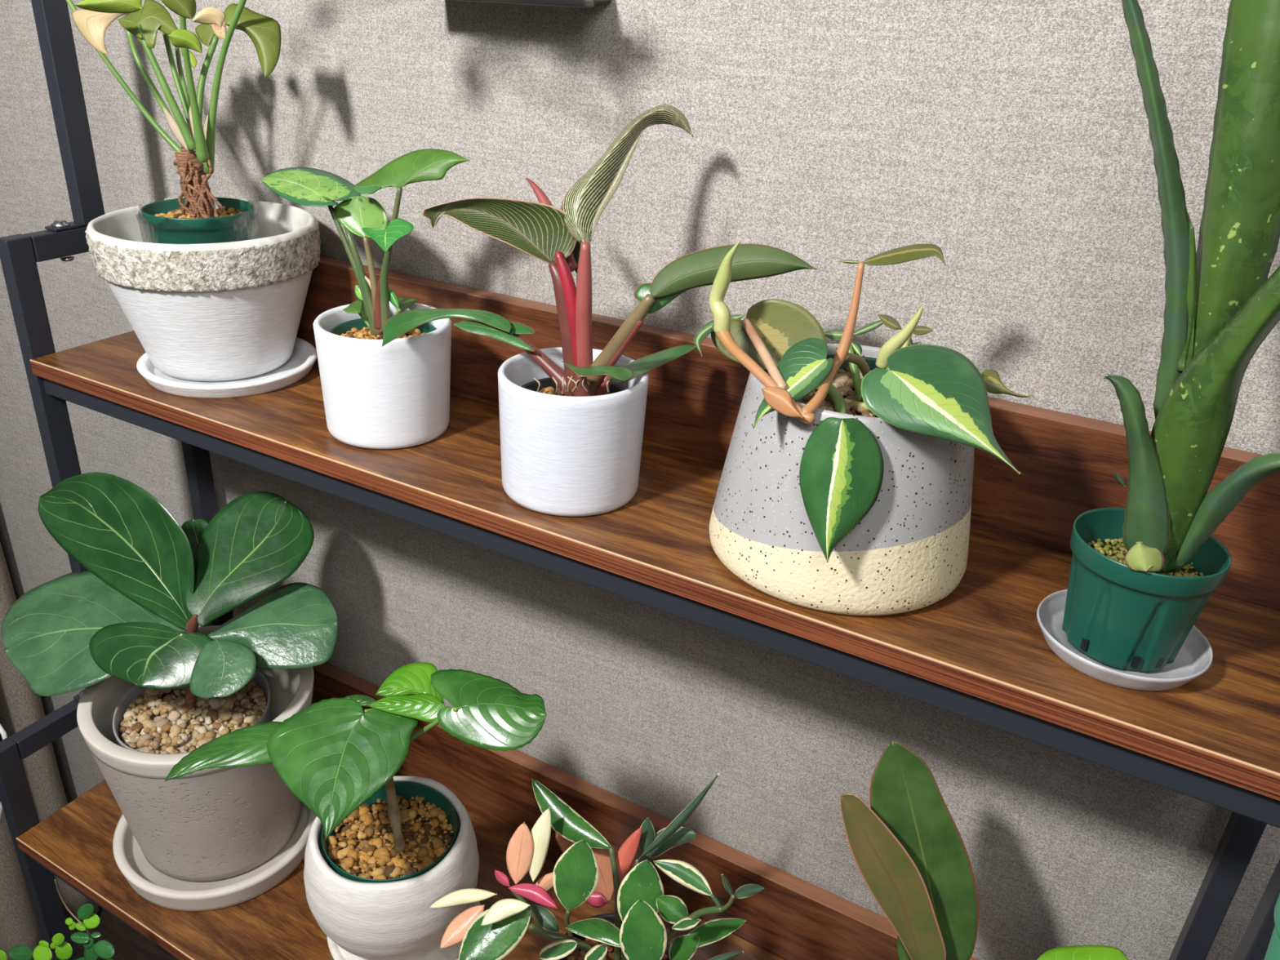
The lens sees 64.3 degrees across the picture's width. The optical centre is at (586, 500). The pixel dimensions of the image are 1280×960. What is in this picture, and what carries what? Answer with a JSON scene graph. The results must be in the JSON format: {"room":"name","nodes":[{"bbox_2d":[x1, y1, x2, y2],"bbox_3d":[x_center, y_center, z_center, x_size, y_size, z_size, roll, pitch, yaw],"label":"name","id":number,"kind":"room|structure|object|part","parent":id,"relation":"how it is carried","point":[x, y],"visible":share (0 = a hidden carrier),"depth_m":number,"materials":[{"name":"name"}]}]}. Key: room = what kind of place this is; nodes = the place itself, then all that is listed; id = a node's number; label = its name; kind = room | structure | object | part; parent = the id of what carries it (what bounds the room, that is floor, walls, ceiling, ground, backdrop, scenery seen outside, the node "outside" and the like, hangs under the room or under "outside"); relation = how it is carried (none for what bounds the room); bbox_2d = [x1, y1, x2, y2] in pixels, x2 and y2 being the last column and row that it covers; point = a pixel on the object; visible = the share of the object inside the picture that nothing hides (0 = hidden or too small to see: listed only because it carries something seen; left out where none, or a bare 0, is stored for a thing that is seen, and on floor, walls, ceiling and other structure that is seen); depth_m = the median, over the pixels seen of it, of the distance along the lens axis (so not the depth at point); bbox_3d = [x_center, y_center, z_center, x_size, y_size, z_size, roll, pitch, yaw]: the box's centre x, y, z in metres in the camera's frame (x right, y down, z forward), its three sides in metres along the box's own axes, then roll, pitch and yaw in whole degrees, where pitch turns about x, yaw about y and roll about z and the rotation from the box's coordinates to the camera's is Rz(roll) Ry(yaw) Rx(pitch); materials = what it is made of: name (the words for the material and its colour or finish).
{"room":"plant shop","nodes":[
{"label":"plant shop","id":0,"kind":"room"},
{"bbox_2d":[69,905,175,959],"bbox_3d":[-1.325,1.762,0.841,6.600,0.050,3.312,17,31,27],"label":"floor","id":1,"kind":"structure","parent":0,"point":[127,944],"depth_m":2.30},
{"bbox_2d":[0,0,1279,959],"bbox_3d":[-0.097,0.347,1.122,1.339,2.294,0.407,17,31,27],"label":"rack","id":2,"kind":"object","parent":1,"relation":"on","point":[980,652],"visible":0.58,"depth_m":0.99,"materials":[{"name":"brown wood"}]},
{"bbox_2d":[0,724,8,826],"bbox_3d":[-0.871,0.420,1.501,0.144,0.319,0.007,17,31,27],"label":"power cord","id":3,"kind":"object","parent":2,"relation":"hanging from","point":[2,731],"visible":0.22,"depth_m":1.41,"materials":[{"name":"white plastic"}]},
{"bbox_3d":[-0.776,0.790,1.558,0.021,1.063,0.031,17,31,27],"label":"post","id":4,"kind":"part","parent":2,"relation":"part of","materials":[{"name":"black metal"}]},
{"bbox_3d":[-0.662,-0.022,1.298,0.021,0.626,0.031,17,31,27],"label":"post","id":5,"kind":"part","parent":2,"relation":"part of","materials":[{"name":"black metal"}]},
{"bbox_3d":[-0.590,-0.600,1.096,0.021,0.591,0.031,17,31,27],"label":"post","id":6,"kind":"part","parent":2,"relation":"part of","materials":[{"name":"black metal"}]},
{"bbox_3d":[-0.210,0.622,1.069,1.296,0.002,0.002,17,31,27],"label":"edge trim","id":7,"kind":"part","parent":2,"relation":"part of","materials":[{"name":"brown wood"}]},
{"bbox_3d":[-0.560,-0.081,1.456,0.021,0.594,0.030,17,31,27],"label":"post","id":8,"kind":"part","parent":2,"relation":"part of","materials":[{"name":"black metal"}]},
{"bbox_2d":[112,801,316,911],"bbox_3d":[-0.491,0.439,1.365,0.261,0.035,0.261,17,31,27],"label":"saucer","id":9,"kind":"object","parent":2,"relation":"on","point":[162,890],"visible":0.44,"depth_m":1.29,"materials":[{"name":"grey ceramic"}]},
{"bbox_2d":[76,625,314,881],"bbox_3d":[-0.489,0.336,1.325,0.279,0.230,0.279,17,31,27],"label":"ceramic pot","id":10,"kind":"object","parent":9,"relation":"on","point":[205,824],"visible":0.54,"depth_m":1.24,"materials":[{"name":"grey ceramic"}]},
{"bbox_2d":[1,471,337,754],"bbox_3d":[-0.523,0.196,1.287,0.456,0.469,0.288,17,31,27],"label":"fiddle leaf fig","id":11,"kind":"object","parent":10,"relation":"in","point":[124,617],"visible":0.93,"depth_m":1.23,"materials":[{"name":"green plant"}]},
{"bbox_2d":[112,668,270,754],"bbox_3d":[-0.498,0.338,1.323,0.193,0.184,0.193,17,31,27],"label":"pot","id":12,"kind":"object","parent":10,"relation":"in","point":[147,720],"depth_m":1.27,"materials":[{"name":"grey plastic"}]},
{"bbox_3d":[-0.489,0.347,1.331,0.271,0.204,0.271,17,31,27],"label":"pot","id":13,"kind":"part","parent":10,"relation":"part of","materials":[{"name":"grey ceramic"}]},
{"bbox_2d":[136,337,317,398],"bbox_3d":[-0.416,-0.161,1.188,0.200,0.018,0.200,17,31,27],"label":"saucer","id":14,"kind":"object","parent":2,"relation":"on","point":[304,356],"visible":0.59,"depth_m":1.13,"materials":[{"name":"white ceramic"}]},
{"bbox_2d":[84,200,320,381],"bbox_3d":[-0.425,-0.240,1.163,0.245,0.162,0.244,17,31,27],"label":"ceramic pot","id":15,"kind":"object","parent":14,"relation":"on","point":[232,310],"visible":0.91,"depth_m":1.09,"materials":[{"name":"white ceramic"}]},
{"bbox_2d":[66,0,280,244],"bbox_3d":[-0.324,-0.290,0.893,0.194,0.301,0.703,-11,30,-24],"label":"plant","id":16,"kind":"object","parent":15,"relation":"in","point":[199,217],"visible":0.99,"depth_m":1.07,"materials":[{"name":"green plant"}]},
{"bbox_3d":[-0.432,-0.346,1.123,0.042,0.089,0.033,17,31,27],"label":"stem","id":17,"kind":"part","parent":16,"relation":"part of","materials":[{"name":"brown plant"}]},
{"bbox_3d":[-0.432,-0.294,1.145,0.119,0.072,0.119,17,31,27],"label":"nursery pot","id":18,"kind":"part","parent":16,"relation":"part of","materials":[{"name":"teal plastic"}]},
{"bbox_3d":[-0.425,-0.221,1.173,0.230,0.119,0.230,17,31,27],"label":"pot","id":19,"kind":"part","parent":15,"relation":"part of","materials":[{"name":"white ceramic"}]},
{"bbox_2d":[313,301,451,448],"bbox_3d":[-0.203,-0.129,1.033,0.134,0.116,0.134,17,31,27],"label":"ceramic pot","id":20,"kind":"object","parent":2,"relation":"on","point":[396,394],"visible":0.94,"depth_m":0.99,"materials":[{"name":"white ceramic"}]},
{"bbox_2d":[259,148,470,339],"bbox_3d":[-0.246,-0.234,1.025,0.264,0.245,0.108,23,33,34],"label":"plant","id":21,"kind":"object","parent":20,"relation":"in","point":[365,217],"visible":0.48,"depth_m":0.99,"materials":[{"name":"green plant"}]},
{"bbox_3d":[-0.203,-0.136,1.029,0.106,0.072,0.106,17,31,27],"label":"nursery pot","id":22,"kind":"part","parent":21,"relation":"part of","materials":[{"name":"teal plastic"}]},
{"bbox_2d":[326,901,480,959],"bbox_3d":[-0.218,0.519,1.229,0.184,0.035,0.184,17,31,27],"label":"saucer","id":23,"kind":"object","parent":2,"relation":"on","point":[452,953],"visible":0.19,"depth_m":1.18,"materials":[{"name":"white ceramic"}]},
{"bbox_2d":[303,776,479,959],"bbox_3d":[-0.223,0.434,1.178,0.197,0.164,0.197,17,31,27],"label":"ceramic pot","id":24,"kind":"object","parent":23,"relation":"on","point":[391,920],"visible":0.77,"depth_m":1.09,"materials":[{"name":"white ceramic"}]},
{"bbox_2d":[164,662,546,882],"bbox_3d":[-0.231,0.326,1.086,0.385,0.376,0.220,17,31,27],"label":"potted plant","id":25,"kind":"object","parent":24,"relation":"in","point":[341,760],"visible":0.95,"depth_m":1.02,"materials":[{"name":"green plant"}]},
{"bbox_2d":[321,780,457,882],"bbox_3d":[-0.223,0.423,1.174,0.151,0.124,0.151,17,31,27],"label":"nursery pot","id":26,"kind":"object","parent":25,"relation":"on","point":[363,847],"depth_m":1.15,"materials":[{"name":"teal plastic"}]},
{"bbox_2d":[497,346,648,516],"bbox_3d":[-0.013,-0.064,0.921,0.133,0.115,0.133,17,31,27],"label":"ceramic pot","id":27,"kind":"object","parent":2,"relation":"on","point":[562,455],"visible":0.91,"depth_m":0.87,"materials":[{"name":"white ceramic"}]},
{"bbox_2d":[520,377,625,393],"bbox_3d":[-0.013,-0.067,0.920,0.104,0.060,0.104,17,31,27],"label":"nursery pot","id":28,"kind":"object","parent":27,"relation":"in","point":[548,385],"depth_m":0.94,"materials":[{"name":"black plastic"}]},
{"bbox_2d":[382,104,817,396],"bbox_3d":[0.002,-0.178,0.875,0.376,0.300,0.139,7,28,10],"label":"philodendron","id":29,"kind":"object","parent":27,"relation":"in","point":[554,236],"visible":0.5,"depth_m":0.86,"materials":[{"name":"green plant"}]},
{"bbox_2d":[429,772,764,959],"bbox_3d":[0.001,0.441,1.061,0.332,0.341,0.187,5,27,6],"label":"potted hoya","id":30,"kind":"object","parent":2,"relation":"on","point":[588,868],"visible":1,"depth_m":1.00,"materials":[{"name":"green plant"}]},
{"bbox_2d":[558,913,670,959],"bbox_3d":[0.028,0.542,1.106,0.126,0.121,0.126,17,31,27],"label":"pot","id":31,"kind":"object","parent":30,"relation":"on","point":[577,954],"depth_m":1.10,"materials":[{"name":"plastic"}]},
{"bbox_3d":[-0.104,0.004,0.908,1.296,0.002,0.002,17,31,27],"label":"edge trim","id":32,"kind":"part","parent":2,"relation":"part of","materials":[{"name":"brown"}]},
{"bbox_2d":[709,343,974,615],"bbox_3d":[0.211,-0.027,0.821,0.210,0.155,0.210,17,31,27],"label":"ceramic pot","id":33,"kind":"object","parent":2,"relation":"on","point":[909,552],"visible":0.62,"depth_m":0.76,"materials":[{"name":"grey ceramic"}]},
{"bbox_2d":[693,240,1034,562],"bbox_3d":[0.204,-0.079,0.765,0.262,0.218,0.199,17,31,27],"label":"philodendron","id":34,"kind":"object","parent":33,"relation":"in","point":[936,391],"visible":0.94,"depth_m":0.72,"materials":[{"name":"green plant"}]},
{"bbox_2d":[767,354,879,375],"bbox_3d":[0.211,-0.042,0.813,0.146,0.108,0.146,17,31,27],"label":"nursery pot","id":35,"kind":"object","parent":34,"relation":"on","point":[845,369],"depth_m":0.85,"materials":[{"name":"teal plastic"}]},
{"bbox_2d":[840,740,978,959],"bbox_3d":[0.291,0.442,0.944,0.167,0.465,0.098,17,31,27],"label":"rubber plant","id":36,"kind":"object","parent":2,"relation":"on","point":[908,850],"visible":1,"depth_m":0.90,"materials":[{"name":"green plant"}]},
{"bbox_2d":[1036,945,1128,959],"bbox_3d":[0.404,0.544,0.878,0.139,0.352,0.139,-3,28,-10],"label":"potted plant","id":37,"kind":"object","parent":2,"relation":"on","point":[1077,952],"visible":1,"depth_m":0.84,"materials":[{"name":"green plant"}]},
{"bbox_2d":[1036,589,1213,691],"bbox_3d":[0.387,0.101,0.737,0.116,0.018,0.116,17,31,27],"label":"saucer","id":38,"kind":"object","parent":2,"relation":"on","point":[1194,657],"visible":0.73,"depth_m":0.72,"materials":[{"name":"ceramic"}]},
{"bbox_2d":[1062,0,1279,671],"bbox_3d":[0.373,-0.113,0.639,0.171,0.479,0.111,17,31,27],"label":"aloe","id":39,"kind":"object","parent":38,"relation":"on","point":[1143,573],"visible":1,"depth_m":0.63,"materials":[{"name":"green plant"}]},
{"bbox_2d":[1062,507,1231,671],"bbox_3d":[0.389,0.066,0.723,0.099,0.086,0.099,17,31,27],"label":"nursery pot","id":40,"kind":"object","parent":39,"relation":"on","point":[1125,609],"depth_m":0.70,"materials":[{"name":"teal plastic"}]},
{"bbox_3d":[0.564,0.266,0.862,0.021,0.594,0.030,17,31,27],"label":"post","id":41,"kind":"part","parent":2,"relation":"part of","materials":[{"name":"black metal"}]},
{"bbox_3d":[0.462,0.326,0.704,0.021,0.626,0.031,17,31,27],"label":"post","id":42,"kind":"part","parent":2,"relation":"part of","materials":[{"name":"black metal"}]},
{"bbox_3d":[0.445,0.975,0.871,0.182,1.445,0.100,17,31,27],"label":"plant stand","id":43,"kind":"object","parent":1,"relation":"on","visible":0},
{"bbox_2d":[1263,893,1279,959],"bbox_3d":[0.419,0.269,0.558,0.093,0.094,0.093,17,31,27],"label":"nursery pot","id":44,"kind":"object","parent":43,"relation":"on","point":[1273,953],"visible":1,"depth_m":0.56,"materials":[{"name":"green plastic"}]},
{"bbox_3d":[-0.697,1.086,1.531,0.150,0.567,0.150,17,31,27],"label":"plant stand","id":45,"kind":"object","parent":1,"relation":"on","visible":0},
{"bbox_2d":[0,879,115,959],"bbox_3d":[-0.660,0.623,1.280,0.302,0.486,0.122,17,31,27],"label":"potted creeping ficus","id":46,"kind":"object","parent":45,"relation":"on","point":[104,949],"visible":1,"depth_m":1.15,"materials":[{"name":"green plant"}]},
{"bbox_2d":[0,0,1279,959],"bbox_3d":[-0.421,-0.335,1.326,6.600,3.300,0.060,17,31,27],"label":"wall","id":47,"kind":"structure","parent":0,"point":[1009,138],"depth_m":1.02,"materials":[{"name":"fabric"}]},
{"bbox_2d":[0,542,98,959],"bbox_3d":[-1.668,-0.293,1.952,1.342,2.530,0.257,17,31,27],"label":"curtain","id":48,"kind":"object","parent":47,"relation":"hanging from","point":[20,707],"visible":0.32,"depth_m":2.08,"materials":[{"name":"grey fabric"}]},
{"bbox_2d":[456,0,611,7],"bbox_3d":[-0.071,-0.470,0.939,0.206,0.018,0.068,17,31,27],"label":"board","id":49,"kind":"object","parent":47,"relation":"attached to","point":[574,3],"visible":1,"depth_m":0.89,"materials":[{"name":"grey"}]},
{"bbox_3d":[-0.076,-0.473,0.941,0.194,0.015,0.066,17,31,27],"label":"board panel","id":50,"kind":"part","parent":49,"relation":"part of","materials":[{"name":"black"}]}
]}

